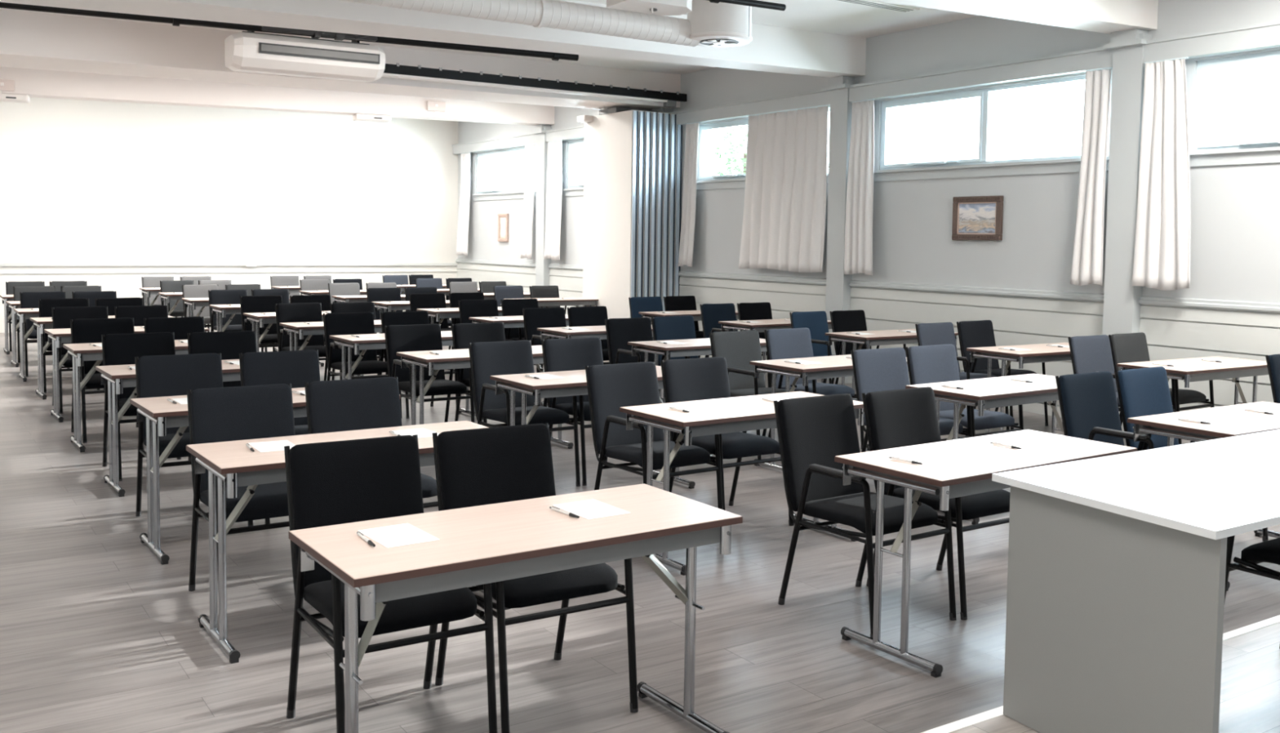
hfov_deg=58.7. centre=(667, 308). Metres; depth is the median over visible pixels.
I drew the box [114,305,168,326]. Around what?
armchair
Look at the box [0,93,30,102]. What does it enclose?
air conditioner
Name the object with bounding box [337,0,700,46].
ventilation duct
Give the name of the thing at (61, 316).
armchair
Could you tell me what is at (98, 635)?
floor
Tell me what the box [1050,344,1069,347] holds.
paper sheet
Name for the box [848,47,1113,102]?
trim
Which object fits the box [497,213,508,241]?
framed painting
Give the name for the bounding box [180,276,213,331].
armchair
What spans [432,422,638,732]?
armchair
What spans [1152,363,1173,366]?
ballpoint pen
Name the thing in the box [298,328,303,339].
socket
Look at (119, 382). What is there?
socket
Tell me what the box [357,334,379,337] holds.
paper sheet
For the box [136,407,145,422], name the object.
socket
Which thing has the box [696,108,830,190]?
window
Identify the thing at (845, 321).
armchair
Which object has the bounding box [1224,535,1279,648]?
armchair
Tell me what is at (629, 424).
socket
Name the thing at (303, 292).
folding table
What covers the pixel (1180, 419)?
ballpoint pen
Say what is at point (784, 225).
curtain
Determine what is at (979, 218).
framed painting
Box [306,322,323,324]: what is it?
paper sheet
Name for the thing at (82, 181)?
wall
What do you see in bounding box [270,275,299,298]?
armchair
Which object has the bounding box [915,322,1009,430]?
armchair
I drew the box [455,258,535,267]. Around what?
trim
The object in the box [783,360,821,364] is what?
paper sheet
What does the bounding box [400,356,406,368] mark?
socket
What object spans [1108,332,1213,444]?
armchair
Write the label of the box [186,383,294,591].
chair
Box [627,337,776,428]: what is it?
folding table
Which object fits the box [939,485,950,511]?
socket
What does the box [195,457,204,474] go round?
socket
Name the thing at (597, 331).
folding table
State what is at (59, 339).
socket
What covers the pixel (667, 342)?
paper sheet
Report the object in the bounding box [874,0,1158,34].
ceiling beam
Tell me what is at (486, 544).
folding table
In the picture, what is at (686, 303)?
armchair
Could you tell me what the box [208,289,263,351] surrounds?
armchair
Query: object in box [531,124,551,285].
pillar
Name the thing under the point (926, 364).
armchair
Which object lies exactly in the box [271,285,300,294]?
folding table
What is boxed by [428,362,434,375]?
socket
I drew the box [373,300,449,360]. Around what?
folding table
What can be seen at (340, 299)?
folding table
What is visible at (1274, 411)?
paper sheet
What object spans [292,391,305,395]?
ballpoint pen
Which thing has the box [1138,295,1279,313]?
trim
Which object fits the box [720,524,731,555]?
socket
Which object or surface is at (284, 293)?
armchair
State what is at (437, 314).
socket
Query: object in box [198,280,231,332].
armchair
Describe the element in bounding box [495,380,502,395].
socket
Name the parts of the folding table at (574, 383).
leg, rail, leg, leg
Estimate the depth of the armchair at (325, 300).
12.89 m
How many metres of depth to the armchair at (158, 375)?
6.34 m
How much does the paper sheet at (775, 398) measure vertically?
0.002 m
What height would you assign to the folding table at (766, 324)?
0.730 m
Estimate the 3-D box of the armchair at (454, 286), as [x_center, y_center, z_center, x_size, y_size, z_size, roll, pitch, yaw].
[-2.933,0.053,17.028,0.504,0.882,0.662,-1,4,-33]
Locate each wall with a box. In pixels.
[0,97,457,333]
[457,0,1279,302]
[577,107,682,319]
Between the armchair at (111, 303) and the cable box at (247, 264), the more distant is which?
the cable box at (247, 264)
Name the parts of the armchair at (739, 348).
frame, backrest, leg, seat, leg, leg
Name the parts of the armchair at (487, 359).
leg, frame, rail, backrest, leg, seat, leg, leg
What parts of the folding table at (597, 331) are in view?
rail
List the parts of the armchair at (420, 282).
backrest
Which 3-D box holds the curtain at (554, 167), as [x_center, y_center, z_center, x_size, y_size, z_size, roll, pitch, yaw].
[-1.792,-1.702,17.996,0.118,1.881,0.523,-1,4,-31]
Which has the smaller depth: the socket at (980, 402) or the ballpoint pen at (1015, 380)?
the socket at (980, 402)
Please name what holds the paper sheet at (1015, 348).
on the folding table at (1039, 353)
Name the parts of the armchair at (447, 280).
backrest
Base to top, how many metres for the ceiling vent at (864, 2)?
0.015 m
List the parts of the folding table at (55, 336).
leg, leg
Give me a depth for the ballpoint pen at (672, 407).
5.57 m
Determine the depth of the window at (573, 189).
17.84 m
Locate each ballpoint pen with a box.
[245,443,254,451]
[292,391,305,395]
[356,531,375,546]
[389,431,400,435]
[524,374,538,378]
[549,506,579,518]
[670,406,688,412]
[761,397,773,402]
[784,360,800,364]
[888,456,922,464]
[941,385,963,389]
[990,441,1021,448]
[998,347,1015,350]
[1010,378,1032,382]
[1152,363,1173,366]
[1177,417,1210,424]
[1201,359,1222,362]
[1244,408,1273,414]
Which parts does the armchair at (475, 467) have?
leg, frame, rail, backrest, leg, seat, leg, frame, rail, leg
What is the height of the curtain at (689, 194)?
1.881 m
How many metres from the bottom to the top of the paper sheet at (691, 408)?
0.002 m
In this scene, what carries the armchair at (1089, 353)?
on the floor
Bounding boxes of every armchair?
[5,281,44,351]
[13,285,55,363]
[19,291,67,377]
[38,297,100,392]
[49,280,87,291]
[51,306,108,413]
[60,285,101,298]
[70,317,138,443]
[71,291,116,306]
[94,297,143,390]
[101,332,181,481]
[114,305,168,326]
[134,352,253,526]
[142,276,177,317]
[143,316,204,339]
[160,280,206,332]
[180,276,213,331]
[182,284,218,327]
[186,330,257,460]
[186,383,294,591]
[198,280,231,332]
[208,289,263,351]
[225,284,275,351]
[239,349,319,524]
[240,295,282,347]
[251,288,289,351]
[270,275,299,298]
[275,302,342,380]
[284,435,497,732]
[289,294,330,345]
[299,279,329,295]
[303,275,331,283]
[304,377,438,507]
[322,311,402,418]
[328,282,359,303]
[329,302,384,380]
[333,279,362,289]
[365,282,402,311]
[366,287,407,319]
[380,311,459,418]
[382,275,408,294]
[384,324,475,422]
[404,287,451,328]
[408,274,448,319]
[408,293,453,349]
[415,278,448,300]
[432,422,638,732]
[445,278,471,327]
[448,281,477,293]
[448,292,484,349]
[451,322,541,422]
[457,299,521,341]
[468,340,580,486]
[479,280,506,293]
[493,285,542,307]
[501,298,542,372]
[522,307,566,364]
[528,285,576,314]
[541,337,607,485]
[567,306,609,364]
[585,361,723,510]
[604,317,688,392]
[628,296,662,318]
[650,315,708,394]
[660,356,794,525]
[663,295,703,358]
[699,302,770,387]
[709,330,808,459]
[737,302,772,387]
[764,327,864,448]
[773,393,956,637]
[789,311,866,383]
[829,310,906,384]
[850,347,972,452]
[862,386,1009,620]
[905,343,1023,437]
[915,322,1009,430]
[956,320,1048,429]
[1055,371,1154,451]
[1067,334,1178,441]
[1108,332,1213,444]
[1114,366,1268,541]
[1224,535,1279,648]
[1265,354,1279,403]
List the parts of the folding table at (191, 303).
leg, leg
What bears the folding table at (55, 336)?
on the floor
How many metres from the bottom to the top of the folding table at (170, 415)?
0.730 m
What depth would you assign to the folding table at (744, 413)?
5.53 m
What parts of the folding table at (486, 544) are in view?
leg, leg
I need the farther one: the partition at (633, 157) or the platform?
the partition at (633, 157)
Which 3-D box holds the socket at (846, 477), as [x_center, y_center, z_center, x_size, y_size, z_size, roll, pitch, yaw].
[0.701,0.647,4.475,0.038,0.090,0.024,-2,4,-36]
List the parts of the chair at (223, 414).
leg, frame, rail, leg, backrest, seat, frame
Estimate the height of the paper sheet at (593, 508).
0.002 m
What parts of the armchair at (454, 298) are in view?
backrest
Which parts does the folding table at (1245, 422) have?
leg, rail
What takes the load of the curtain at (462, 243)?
hanging from the wall at (1235, 209)
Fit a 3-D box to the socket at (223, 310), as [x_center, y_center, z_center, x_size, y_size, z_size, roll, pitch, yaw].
[-4.997,0.058,12.842,0.038,0.090,0.024,-2,4,-34]
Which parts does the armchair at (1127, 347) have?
backrest, frame, leg, seat, leg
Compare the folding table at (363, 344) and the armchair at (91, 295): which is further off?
the armchair at (91, 295)
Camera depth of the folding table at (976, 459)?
4.34 m
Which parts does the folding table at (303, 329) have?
leg, leg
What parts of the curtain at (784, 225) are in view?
rail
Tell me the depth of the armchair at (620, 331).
9.81 m
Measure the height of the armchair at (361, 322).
0.882 m
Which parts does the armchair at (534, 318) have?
frame, backrest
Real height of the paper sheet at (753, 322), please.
0.002 m
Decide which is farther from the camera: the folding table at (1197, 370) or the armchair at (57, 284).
the armchair at (57, 284)
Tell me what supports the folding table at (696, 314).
on the floor
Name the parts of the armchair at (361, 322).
leg, frame, rail, leg, backrest, seat, leg, leg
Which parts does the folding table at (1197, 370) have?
rail, leg, leg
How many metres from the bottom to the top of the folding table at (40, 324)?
0.730 m
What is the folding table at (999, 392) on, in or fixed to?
on the floor
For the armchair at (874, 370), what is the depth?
7.30 m
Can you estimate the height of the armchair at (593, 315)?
0.882 m
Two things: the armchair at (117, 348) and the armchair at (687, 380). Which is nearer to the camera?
the armchair at (687, 380)
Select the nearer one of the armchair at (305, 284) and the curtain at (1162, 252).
the curtain at (1162, 252)
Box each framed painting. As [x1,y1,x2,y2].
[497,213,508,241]
[951,195,1003,240]
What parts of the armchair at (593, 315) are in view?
frame, backrest, seat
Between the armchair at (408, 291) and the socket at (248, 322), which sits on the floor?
the armchair at (408, 291)
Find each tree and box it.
[710,126,747,175]
[715,125,828,175]
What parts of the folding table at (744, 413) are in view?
leg, rail, leg, leg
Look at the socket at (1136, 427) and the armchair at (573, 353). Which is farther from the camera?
the armchair at (573, 353)
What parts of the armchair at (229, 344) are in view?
frame, backrest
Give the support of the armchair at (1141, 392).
on the floor
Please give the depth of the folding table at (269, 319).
11.71 m
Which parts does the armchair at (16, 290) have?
leg, backrest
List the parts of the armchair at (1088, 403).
frame, backrest, leg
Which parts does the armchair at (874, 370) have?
frame, leg, backrest, seat, leg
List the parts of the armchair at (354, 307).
backrest, seat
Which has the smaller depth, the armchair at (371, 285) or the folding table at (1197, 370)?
the folding table at (1197, 370)
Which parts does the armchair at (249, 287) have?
backrest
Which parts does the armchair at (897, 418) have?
leg, backrest, frame, leg, rail, seat, leg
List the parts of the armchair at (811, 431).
leg, frame, backrest, rail, leg, leg, seat, frame, rail, leg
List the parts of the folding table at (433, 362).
leg, rail, leg, leg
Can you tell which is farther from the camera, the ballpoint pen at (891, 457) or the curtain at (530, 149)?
the curtain at (530, 149)
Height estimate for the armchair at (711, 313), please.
0.882 m
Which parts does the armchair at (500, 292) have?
backrest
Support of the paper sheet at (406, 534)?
on the folding table at (486, 544)
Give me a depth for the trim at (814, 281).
13.96 m
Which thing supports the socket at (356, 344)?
attached to the folding table at (363, 344)
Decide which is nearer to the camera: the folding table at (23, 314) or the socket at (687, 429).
the socket at (687, 429)
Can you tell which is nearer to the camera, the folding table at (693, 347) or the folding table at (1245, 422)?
the folding table at (1245, 422)
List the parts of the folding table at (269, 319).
leg, leg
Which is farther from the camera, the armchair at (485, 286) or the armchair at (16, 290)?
the armchair at (485, 286)
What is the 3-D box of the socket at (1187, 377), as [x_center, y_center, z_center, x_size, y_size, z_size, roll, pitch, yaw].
[3.517,0.491,7.685,0.038,0.090,0.024,-1,4,-32]
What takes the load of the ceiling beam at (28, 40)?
attached to the ceiling
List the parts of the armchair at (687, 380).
leg, frame, backrest, leg, seat, leg, leg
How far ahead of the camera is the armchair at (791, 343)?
8.84 m
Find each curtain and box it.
[456,152,471,256]
[520,143,535,258]
[543,140,562,260]
[678,121,700,266]
[738,104,830,272]
[844,98,875,275]
[1070,66,1112,285]
[1131,57,1191,290]
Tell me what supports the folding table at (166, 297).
on the floor
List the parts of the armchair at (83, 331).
leg, frame, leg, seat, backrest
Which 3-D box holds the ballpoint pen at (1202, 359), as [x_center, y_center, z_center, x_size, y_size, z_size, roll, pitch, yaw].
[3.978,0.383,8.318,0.012,0.012,0.152,-2,4,-35]
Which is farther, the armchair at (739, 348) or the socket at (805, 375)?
the armchair at (739, 348)
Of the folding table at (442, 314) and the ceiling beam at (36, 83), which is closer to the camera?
the folding table at (442, 314)
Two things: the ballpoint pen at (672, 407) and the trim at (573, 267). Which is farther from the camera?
the trim at (573, 267)
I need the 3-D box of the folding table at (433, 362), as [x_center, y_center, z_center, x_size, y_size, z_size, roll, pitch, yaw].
[-1.301,0.680,8.329,1.210,0.730,0.540,-2,4,-35]
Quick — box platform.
[949,622,1279,732]
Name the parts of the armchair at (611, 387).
leg, frame, rail, backrest, leg, seat, leg, frame, rail, leg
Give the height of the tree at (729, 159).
4.814 m
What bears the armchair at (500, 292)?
on the floor
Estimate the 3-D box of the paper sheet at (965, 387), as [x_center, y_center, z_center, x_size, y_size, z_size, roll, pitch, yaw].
[1.726,0.458,6.654,0.152,0.002,0.216,-2,4,-33]
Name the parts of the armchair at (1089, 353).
frame, backrest, seat, leg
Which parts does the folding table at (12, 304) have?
leg, leg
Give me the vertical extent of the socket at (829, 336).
0.090 m
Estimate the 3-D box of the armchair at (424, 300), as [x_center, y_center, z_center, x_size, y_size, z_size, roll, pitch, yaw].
[-2.704,0.276,13.412,0.504,0.882,0.662,-2,4,-35]
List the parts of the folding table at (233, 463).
leg, leg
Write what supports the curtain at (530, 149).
hanging from the wall at (1235, 209)
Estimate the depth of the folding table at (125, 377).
6.92 m
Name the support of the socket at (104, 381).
attached to the folding table at (125, 377)
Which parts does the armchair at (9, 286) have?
leg, backrest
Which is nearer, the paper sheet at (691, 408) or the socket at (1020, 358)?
the paper sheet at (691, 408)
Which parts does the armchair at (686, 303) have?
backrest, seat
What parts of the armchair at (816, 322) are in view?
frame, backrest, leg, leg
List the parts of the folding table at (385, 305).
leg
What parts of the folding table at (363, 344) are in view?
leg, leg, leg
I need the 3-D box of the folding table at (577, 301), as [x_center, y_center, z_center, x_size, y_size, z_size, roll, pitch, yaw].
[-1.565,0.237,15.544,1.210,0.730,0.540,-2,4,-34]
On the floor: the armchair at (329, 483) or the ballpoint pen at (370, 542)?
the armchair at (329, 483)
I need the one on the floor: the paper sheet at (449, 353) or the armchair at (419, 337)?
the armchair at (419, 337)
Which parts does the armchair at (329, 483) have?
leg, frame, rail, leg, backrest, seat, leg, frame, rail, leg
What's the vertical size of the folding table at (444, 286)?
0.730 m
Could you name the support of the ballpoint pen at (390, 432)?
on the folding table at (233, 463)
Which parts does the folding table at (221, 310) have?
leg, leg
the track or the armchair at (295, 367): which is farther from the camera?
the track
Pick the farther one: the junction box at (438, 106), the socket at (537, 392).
the junction box at (438, 106)
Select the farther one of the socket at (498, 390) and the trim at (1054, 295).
the trim at (1054, 295)
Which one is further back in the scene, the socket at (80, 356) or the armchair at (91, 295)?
the armchair at (91, 295)
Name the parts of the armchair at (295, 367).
frame, leg, backrest, seat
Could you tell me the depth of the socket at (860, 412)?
5.92 m
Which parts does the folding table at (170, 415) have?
leg, leg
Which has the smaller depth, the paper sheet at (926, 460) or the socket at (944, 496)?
the socket at (944, 496)
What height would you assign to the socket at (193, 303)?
0.090 m
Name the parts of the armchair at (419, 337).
leg, frame, rail, leg, backrest, seat, leg, leg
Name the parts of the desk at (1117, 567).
panel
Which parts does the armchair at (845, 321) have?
frame, leg, backrest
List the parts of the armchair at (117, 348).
frame, leg, leg, seat, backrest, frame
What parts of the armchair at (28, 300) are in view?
leg, seat, backrest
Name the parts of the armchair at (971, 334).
frame, leg, backrest, seat, leg, leg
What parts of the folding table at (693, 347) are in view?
leg, rail, leg, leg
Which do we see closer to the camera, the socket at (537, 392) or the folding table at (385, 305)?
the socket at (537, 392)
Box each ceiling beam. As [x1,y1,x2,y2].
[0,0,866,77]
[0,8,680,111]
[0,66,554,125]
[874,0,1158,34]
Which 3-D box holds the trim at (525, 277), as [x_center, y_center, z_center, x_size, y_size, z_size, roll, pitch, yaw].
[-3.011,-0.230,20.075,0.026,1.070,3.410,-2,4,-34]
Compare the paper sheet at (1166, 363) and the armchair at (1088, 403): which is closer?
the armchair at (1088, 403)
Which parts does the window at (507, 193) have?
sash, sill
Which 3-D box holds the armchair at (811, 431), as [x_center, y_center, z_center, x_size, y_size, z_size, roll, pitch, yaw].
[0.825,0.848,4.844,0.504,0.882,0.662,-2,4,-36]
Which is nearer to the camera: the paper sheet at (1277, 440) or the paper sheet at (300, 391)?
the paper sheet at (1277, 440)
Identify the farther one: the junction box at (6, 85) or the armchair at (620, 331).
the junction box at (6, 85)
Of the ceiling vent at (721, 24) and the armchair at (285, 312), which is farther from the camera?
the armchair at (285, 312)
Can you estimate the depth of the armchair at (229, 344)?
7.94 m
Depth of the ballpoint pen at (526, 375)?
6.79 m
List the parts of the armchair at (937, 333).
frame, backrest, leg, leg, seat, leg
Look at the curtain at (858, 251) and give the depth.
12.24 m
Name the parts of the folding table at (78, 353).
leg, leg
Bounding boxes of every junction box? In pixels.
[0,79,14,95]
[426,100,445,115]
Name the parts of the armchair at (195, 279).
backrest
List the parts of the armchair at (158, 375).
leg, frame, rail, seat, backrest, frame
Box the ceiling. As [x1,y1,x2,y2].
[0,0,979,74]
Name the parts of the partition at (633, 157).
panel, panel, panel, panel, panel, panel, panel, panel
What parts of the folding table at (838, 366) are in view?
leg, rail, leg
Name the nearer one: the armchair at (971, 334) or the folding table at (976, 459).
the folding table at (976, 459)
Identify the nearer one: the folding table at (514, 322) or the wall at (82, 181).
the folding table at (514, 322)
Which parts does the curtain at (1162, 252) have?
rail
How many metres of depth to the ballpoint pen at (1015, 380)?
6.94 m
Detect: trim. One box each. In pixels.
[0,262,457,273]
[452,133,536,155]
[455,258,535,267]
[456,262,535,292]
[545,124,584,142]
[548,263,582,270]
[549,268,582,327]
[652,107,674,113]
[667,88,830,125]
[678,271,826,284]
[679,276,826,359]
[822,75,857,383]
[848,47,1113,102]
[848,280,1103,302]
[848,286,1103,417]
[920,614,1279,732]
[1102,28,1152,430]
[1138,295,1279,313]
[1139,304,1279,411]
[1143,20,1279,62]
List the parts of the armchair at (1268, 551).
leg, rail, frame, seat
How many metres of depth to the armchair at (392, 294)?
14.86 m
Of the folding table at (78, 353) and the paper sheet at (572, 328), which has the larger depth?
the paper sheet at (572, 328)
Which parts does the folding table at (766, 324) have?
rail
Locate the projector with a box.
[606,0,692,16]
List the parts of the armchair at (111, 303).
backrest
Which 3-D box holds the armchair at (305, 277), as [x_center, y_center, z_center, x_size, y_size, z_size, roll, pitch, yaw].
[-5.649,-0.087,18.700,0.504,0.882,0.662,-2,4,-34]
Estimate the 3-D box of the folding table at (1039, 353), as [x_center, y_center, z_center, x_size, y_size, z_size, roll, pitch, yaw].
[3.050,0.685,9.247,1.210,0.730,0.540,-1,4,-32]
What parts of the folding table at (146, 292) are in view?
leg, leg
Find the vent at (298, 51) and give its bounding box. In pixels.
[258,42,379,64]
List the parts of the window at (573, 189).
sill, frame, sash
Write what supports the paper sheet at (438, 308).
on the folding table at (442, 314)
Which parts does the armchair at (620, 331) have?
frame, leg, backrest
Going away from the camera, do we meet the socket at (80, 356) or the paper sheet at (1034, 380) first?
the paper sheet at (1034, 380)
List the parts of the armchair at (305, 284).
backrest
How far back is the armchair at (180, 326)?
9.23 m
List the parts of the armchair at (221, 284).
backrest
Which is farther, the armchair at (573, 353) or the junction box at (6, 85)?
the junction box at (6, 85)
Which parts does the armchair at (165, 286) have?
seat, backrest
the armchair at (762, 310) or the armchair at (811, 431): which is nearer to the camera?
the armchair at (811, 431)
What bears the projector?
attached to the ceiling
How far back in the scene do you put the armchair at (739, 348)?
8.56 m
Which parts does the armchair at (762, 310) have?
frame, backrest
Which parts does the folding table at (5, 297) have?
leg, leg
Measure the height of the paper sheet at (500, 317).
0.002 m
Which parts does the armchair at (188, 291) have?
frame, leg, seat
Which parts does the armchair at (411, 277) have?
backrest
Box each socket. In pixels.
[21,314,25,322]
[40,324,44,333]
[56,336,62,347]
[77,353,83,366]
[101,373,107,384]
[115,378,123,394]
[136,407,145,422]
[158,416,166,436]
[167,296,170,302]
[192,302,195,309]
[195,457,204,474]
[222,309,225,317]
[226,472,237,497]
[246,315,250,324]
[259,318,263,327]
[283,326,287,335]
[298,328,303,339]
[300,547,314,571]
[333,339,337,349]
[354,342,359,355]
[360,584,375,621]
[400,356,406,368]
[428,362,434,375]
[435,313,439,321]
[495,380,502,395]
[534,389,541,404]
[540,331,544,340]
[626,413,633,430]
[631,345,635,355]
[684,426,692,445]
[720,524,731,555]
[802,372,808,386]
[828,335,831,345]
[842,463,851,485]
[857,408,864,425]
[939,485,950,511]
[970,351,974,362]
[977,400,984,416]
[1018,356,1023,368]
[1133,423,1139,441]
[1184,374,1190,387]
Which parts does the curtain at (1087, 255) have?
rail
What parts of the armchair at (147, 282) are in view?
backrest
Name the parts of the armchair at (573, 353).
leg, frame, seat, backrest, leg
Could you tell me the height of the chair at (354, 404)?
0.882 m
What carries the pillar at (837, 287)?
attached to the wall at (1235, 209)
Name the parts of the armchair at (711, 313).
frame, backrest, leg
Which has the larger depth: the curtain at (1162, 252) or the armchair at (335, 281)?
the armchair at (335, 281)
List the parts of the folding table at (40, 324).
leg, leg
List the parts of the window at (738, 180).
sash, sill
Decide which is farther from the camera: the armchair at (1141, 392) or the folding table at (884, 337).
the folding table at (884, 337)
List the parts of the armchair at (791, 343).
frame, leg, backrest, leg, seat, leg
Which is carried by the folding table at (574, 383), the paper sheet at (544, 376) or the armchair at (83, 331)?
the paper sheet at (544, 376)
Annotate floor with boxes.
[0,319,1279,732]
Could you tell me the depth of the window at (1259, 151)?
9.03 m
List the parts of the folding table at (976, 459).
leg, rail, leg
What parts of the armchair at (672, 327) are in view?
frame, backrest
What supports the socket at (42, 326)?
attached to the folding table at (40, 324)
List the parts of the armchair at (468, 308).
frame, backrest, leg, leg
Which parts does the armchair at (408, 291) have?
backrest, seat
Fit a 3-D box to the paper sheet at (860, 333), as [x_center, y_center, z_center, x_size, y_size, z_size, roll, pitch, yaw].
[1.769,0.230,10.410,0.152,0.002,0.216,-1,4,-33]
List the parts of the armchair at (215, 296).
frame, leg, seat, backrest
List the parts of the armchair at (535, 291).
backrest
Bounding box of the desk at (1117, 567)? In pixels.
[991,429,1279,732]
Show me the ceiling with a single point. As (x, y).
(828, 16)
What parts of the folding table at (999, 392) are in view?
leg, rail, leg, leg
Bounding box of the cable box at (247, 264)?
[245,262,256,266]
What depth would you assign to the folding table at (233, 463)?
4.36 m
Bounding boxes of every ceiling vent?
[687,0,752,47]
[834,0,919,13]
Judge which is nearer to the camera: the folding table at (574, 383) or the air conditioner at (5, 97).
the folding table at (574, 383)
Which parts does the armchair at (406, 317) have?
frame, backrest, leg, leg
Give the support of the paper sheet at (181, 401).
on the folding table at (170, 415)
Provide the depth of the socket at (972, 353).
9.13 m
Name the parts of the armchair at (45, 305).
frame, leg, seat, backrest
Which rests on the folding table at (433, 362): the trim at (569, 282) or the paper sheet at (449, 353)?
the paper sheet at (449, 353)
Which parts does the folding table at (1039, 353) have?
leg, rail, leg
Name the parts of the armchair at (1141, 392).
frame, leg, backrest, leg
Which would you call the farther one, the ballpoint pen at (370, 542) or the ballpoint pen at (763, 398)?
the ballpoint pen at (763, 398)
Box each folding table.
[0,294,13,354]
[5,301,20,367]
[13,308,39,382]
[30,315,174,399]
[44,326,208,422]
[62,339,188,452]
[95,359,240,497]
[129,387,400,564]
[139,287,160,306]
[158,292,182,315]
[182,297,289,351]
[186,420,511,663]
[208,304,324,366]
[243,311,364,376]
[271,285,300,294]
[279,320,417,398]
[288,484,742,732]
[299,289,379,333]
[328,330,483,419]
[331,294,405,302]
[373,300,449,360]
[395,345,573,448]
[396,284,446,294]
[416,306,502,325]
[436,288,479,295]
[469,314,568,328]
[483,292,530,299]
[489,365,695,488]
[503,297,598,306]
[537,324,663,406]
[619,391,864,575]
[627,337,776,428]
[638,310,738,323]
[718,318,831,382]
[749,354,908,470]
[825,328,958,399]
[834,429,1137,677]
[905,373,1063,524]
[966,342,1071,434]
[1116,355,1268,404]
[1127,401,1279,591]
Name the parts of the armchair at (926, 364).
backrest, frame, leg, seat, rail, leg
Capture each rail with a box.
[0,2,578,61]
[706,0,786,10]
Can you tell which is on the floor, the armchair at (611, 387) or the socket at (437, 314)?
the armchair at (611, 387)
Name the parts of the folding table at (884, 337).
leg, rail, leg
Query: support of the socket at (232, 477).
attached to the folding table at (233, 463)
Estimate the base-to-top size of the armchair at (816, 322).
0.882 m
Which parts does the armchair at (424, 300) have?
frame, backrest, seat, leg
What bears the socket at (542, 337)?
attached to the folding table at (597, 331)
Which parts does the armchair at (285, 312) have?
frame, leg, backrest, seat, leg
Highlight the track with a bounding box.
[382,62,687,107]
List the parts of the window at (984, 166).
sash, sill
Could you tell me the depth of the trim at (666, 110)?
15.36 m
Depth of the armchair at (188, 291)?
15.00 m
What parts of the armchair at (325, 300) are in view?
backrest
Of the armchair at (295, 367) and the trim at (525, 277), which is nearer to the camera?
the armchair at (295, 367)
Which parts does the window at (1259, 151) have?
sill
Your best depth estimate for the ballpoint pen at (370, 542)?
3.11 m
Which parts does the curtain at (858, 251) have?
rail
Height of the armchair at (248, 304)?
0.882 m
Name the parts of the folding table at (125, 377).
leg, leg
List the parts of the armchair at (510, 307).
frame, leg, seat, backrest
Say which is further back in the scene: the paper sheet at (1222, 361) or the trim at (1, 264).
the trim at (1, 264)
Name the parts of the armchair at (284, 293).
backrest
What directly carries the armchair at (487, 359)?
on the floor
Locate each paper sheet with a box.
[93,343,102,346]
[171,397,187,404]
[228,360,239,364]
[248,440,295,452]
[297,390,305,394]
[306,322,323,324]
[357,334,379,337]
[357,523,439,548]
[392,427,439,438]
[432,351,462,355]
[438,308,454,310]
[495,316,511,319]
[528,373,564,379]
[552,498,631,519]
[570,327,588,329]
[660,341,686,344]
[672,404,719,413]
[743,320,761,323]
[759,396,788,401]
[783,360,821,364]
[851,332,873,334]
[887,452,956,465]
[940,383,986,390]
[986,438,1051,449]
[997,347,1031,351]
[1008,377,1053,382]
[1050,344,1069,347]
[1150,362,1188,366]
[1175,416,1233,425]
[1200,358,1235,362]
[1239,407,1279,414]
[1272,438,1279,443]
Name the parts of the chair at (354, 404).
frame, backrest, seat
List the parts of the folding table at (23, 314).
leg, leg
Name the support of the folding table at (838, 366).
on the floor
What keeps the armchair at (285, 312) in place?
on the floor
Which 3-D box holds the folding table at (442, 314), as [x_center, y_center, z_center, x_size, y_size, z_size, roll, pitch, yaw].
[-2.225,0.371,13.191,1.210,0.730,0.540,-2,4,-34]
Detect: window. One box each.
[471,146,536,200]
[562,139,584,196]
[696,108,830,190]
[873,75,1111,182]
[1189,50,1279,166]
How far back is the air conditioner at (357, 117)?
17.05 m
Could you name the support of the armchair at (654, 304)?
on the floor
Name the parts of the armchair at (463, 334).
frame, leg, seat, backrest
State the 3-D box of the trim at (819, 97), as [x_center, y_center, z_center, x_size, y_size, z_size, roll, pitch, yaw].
[0.952,-2.456,14.024,0.125,0.180,3.270,-2,4,-34]
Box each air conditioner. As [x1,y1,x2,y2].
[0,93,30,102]
[224,31,385,82]
[352,113,391,122]
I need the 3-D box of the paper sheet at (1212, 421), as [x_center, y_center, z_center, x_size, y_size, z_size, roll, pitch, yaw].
[2.592,0.540,5.494,0.152,0.002,0.216,-2,4,-37]
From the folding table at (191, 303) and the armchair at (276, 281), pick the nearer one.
the folding table at (191, 303)
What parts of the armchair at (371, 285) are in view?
backrest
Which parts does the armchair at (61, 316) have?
leg, frame, leg, seat, backrest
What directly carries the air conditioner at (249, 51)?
hanging from the ceiling
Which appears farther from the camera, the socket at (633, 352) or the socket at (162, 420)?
the socket at (633, 352)
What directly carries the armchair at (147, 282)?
on the floor

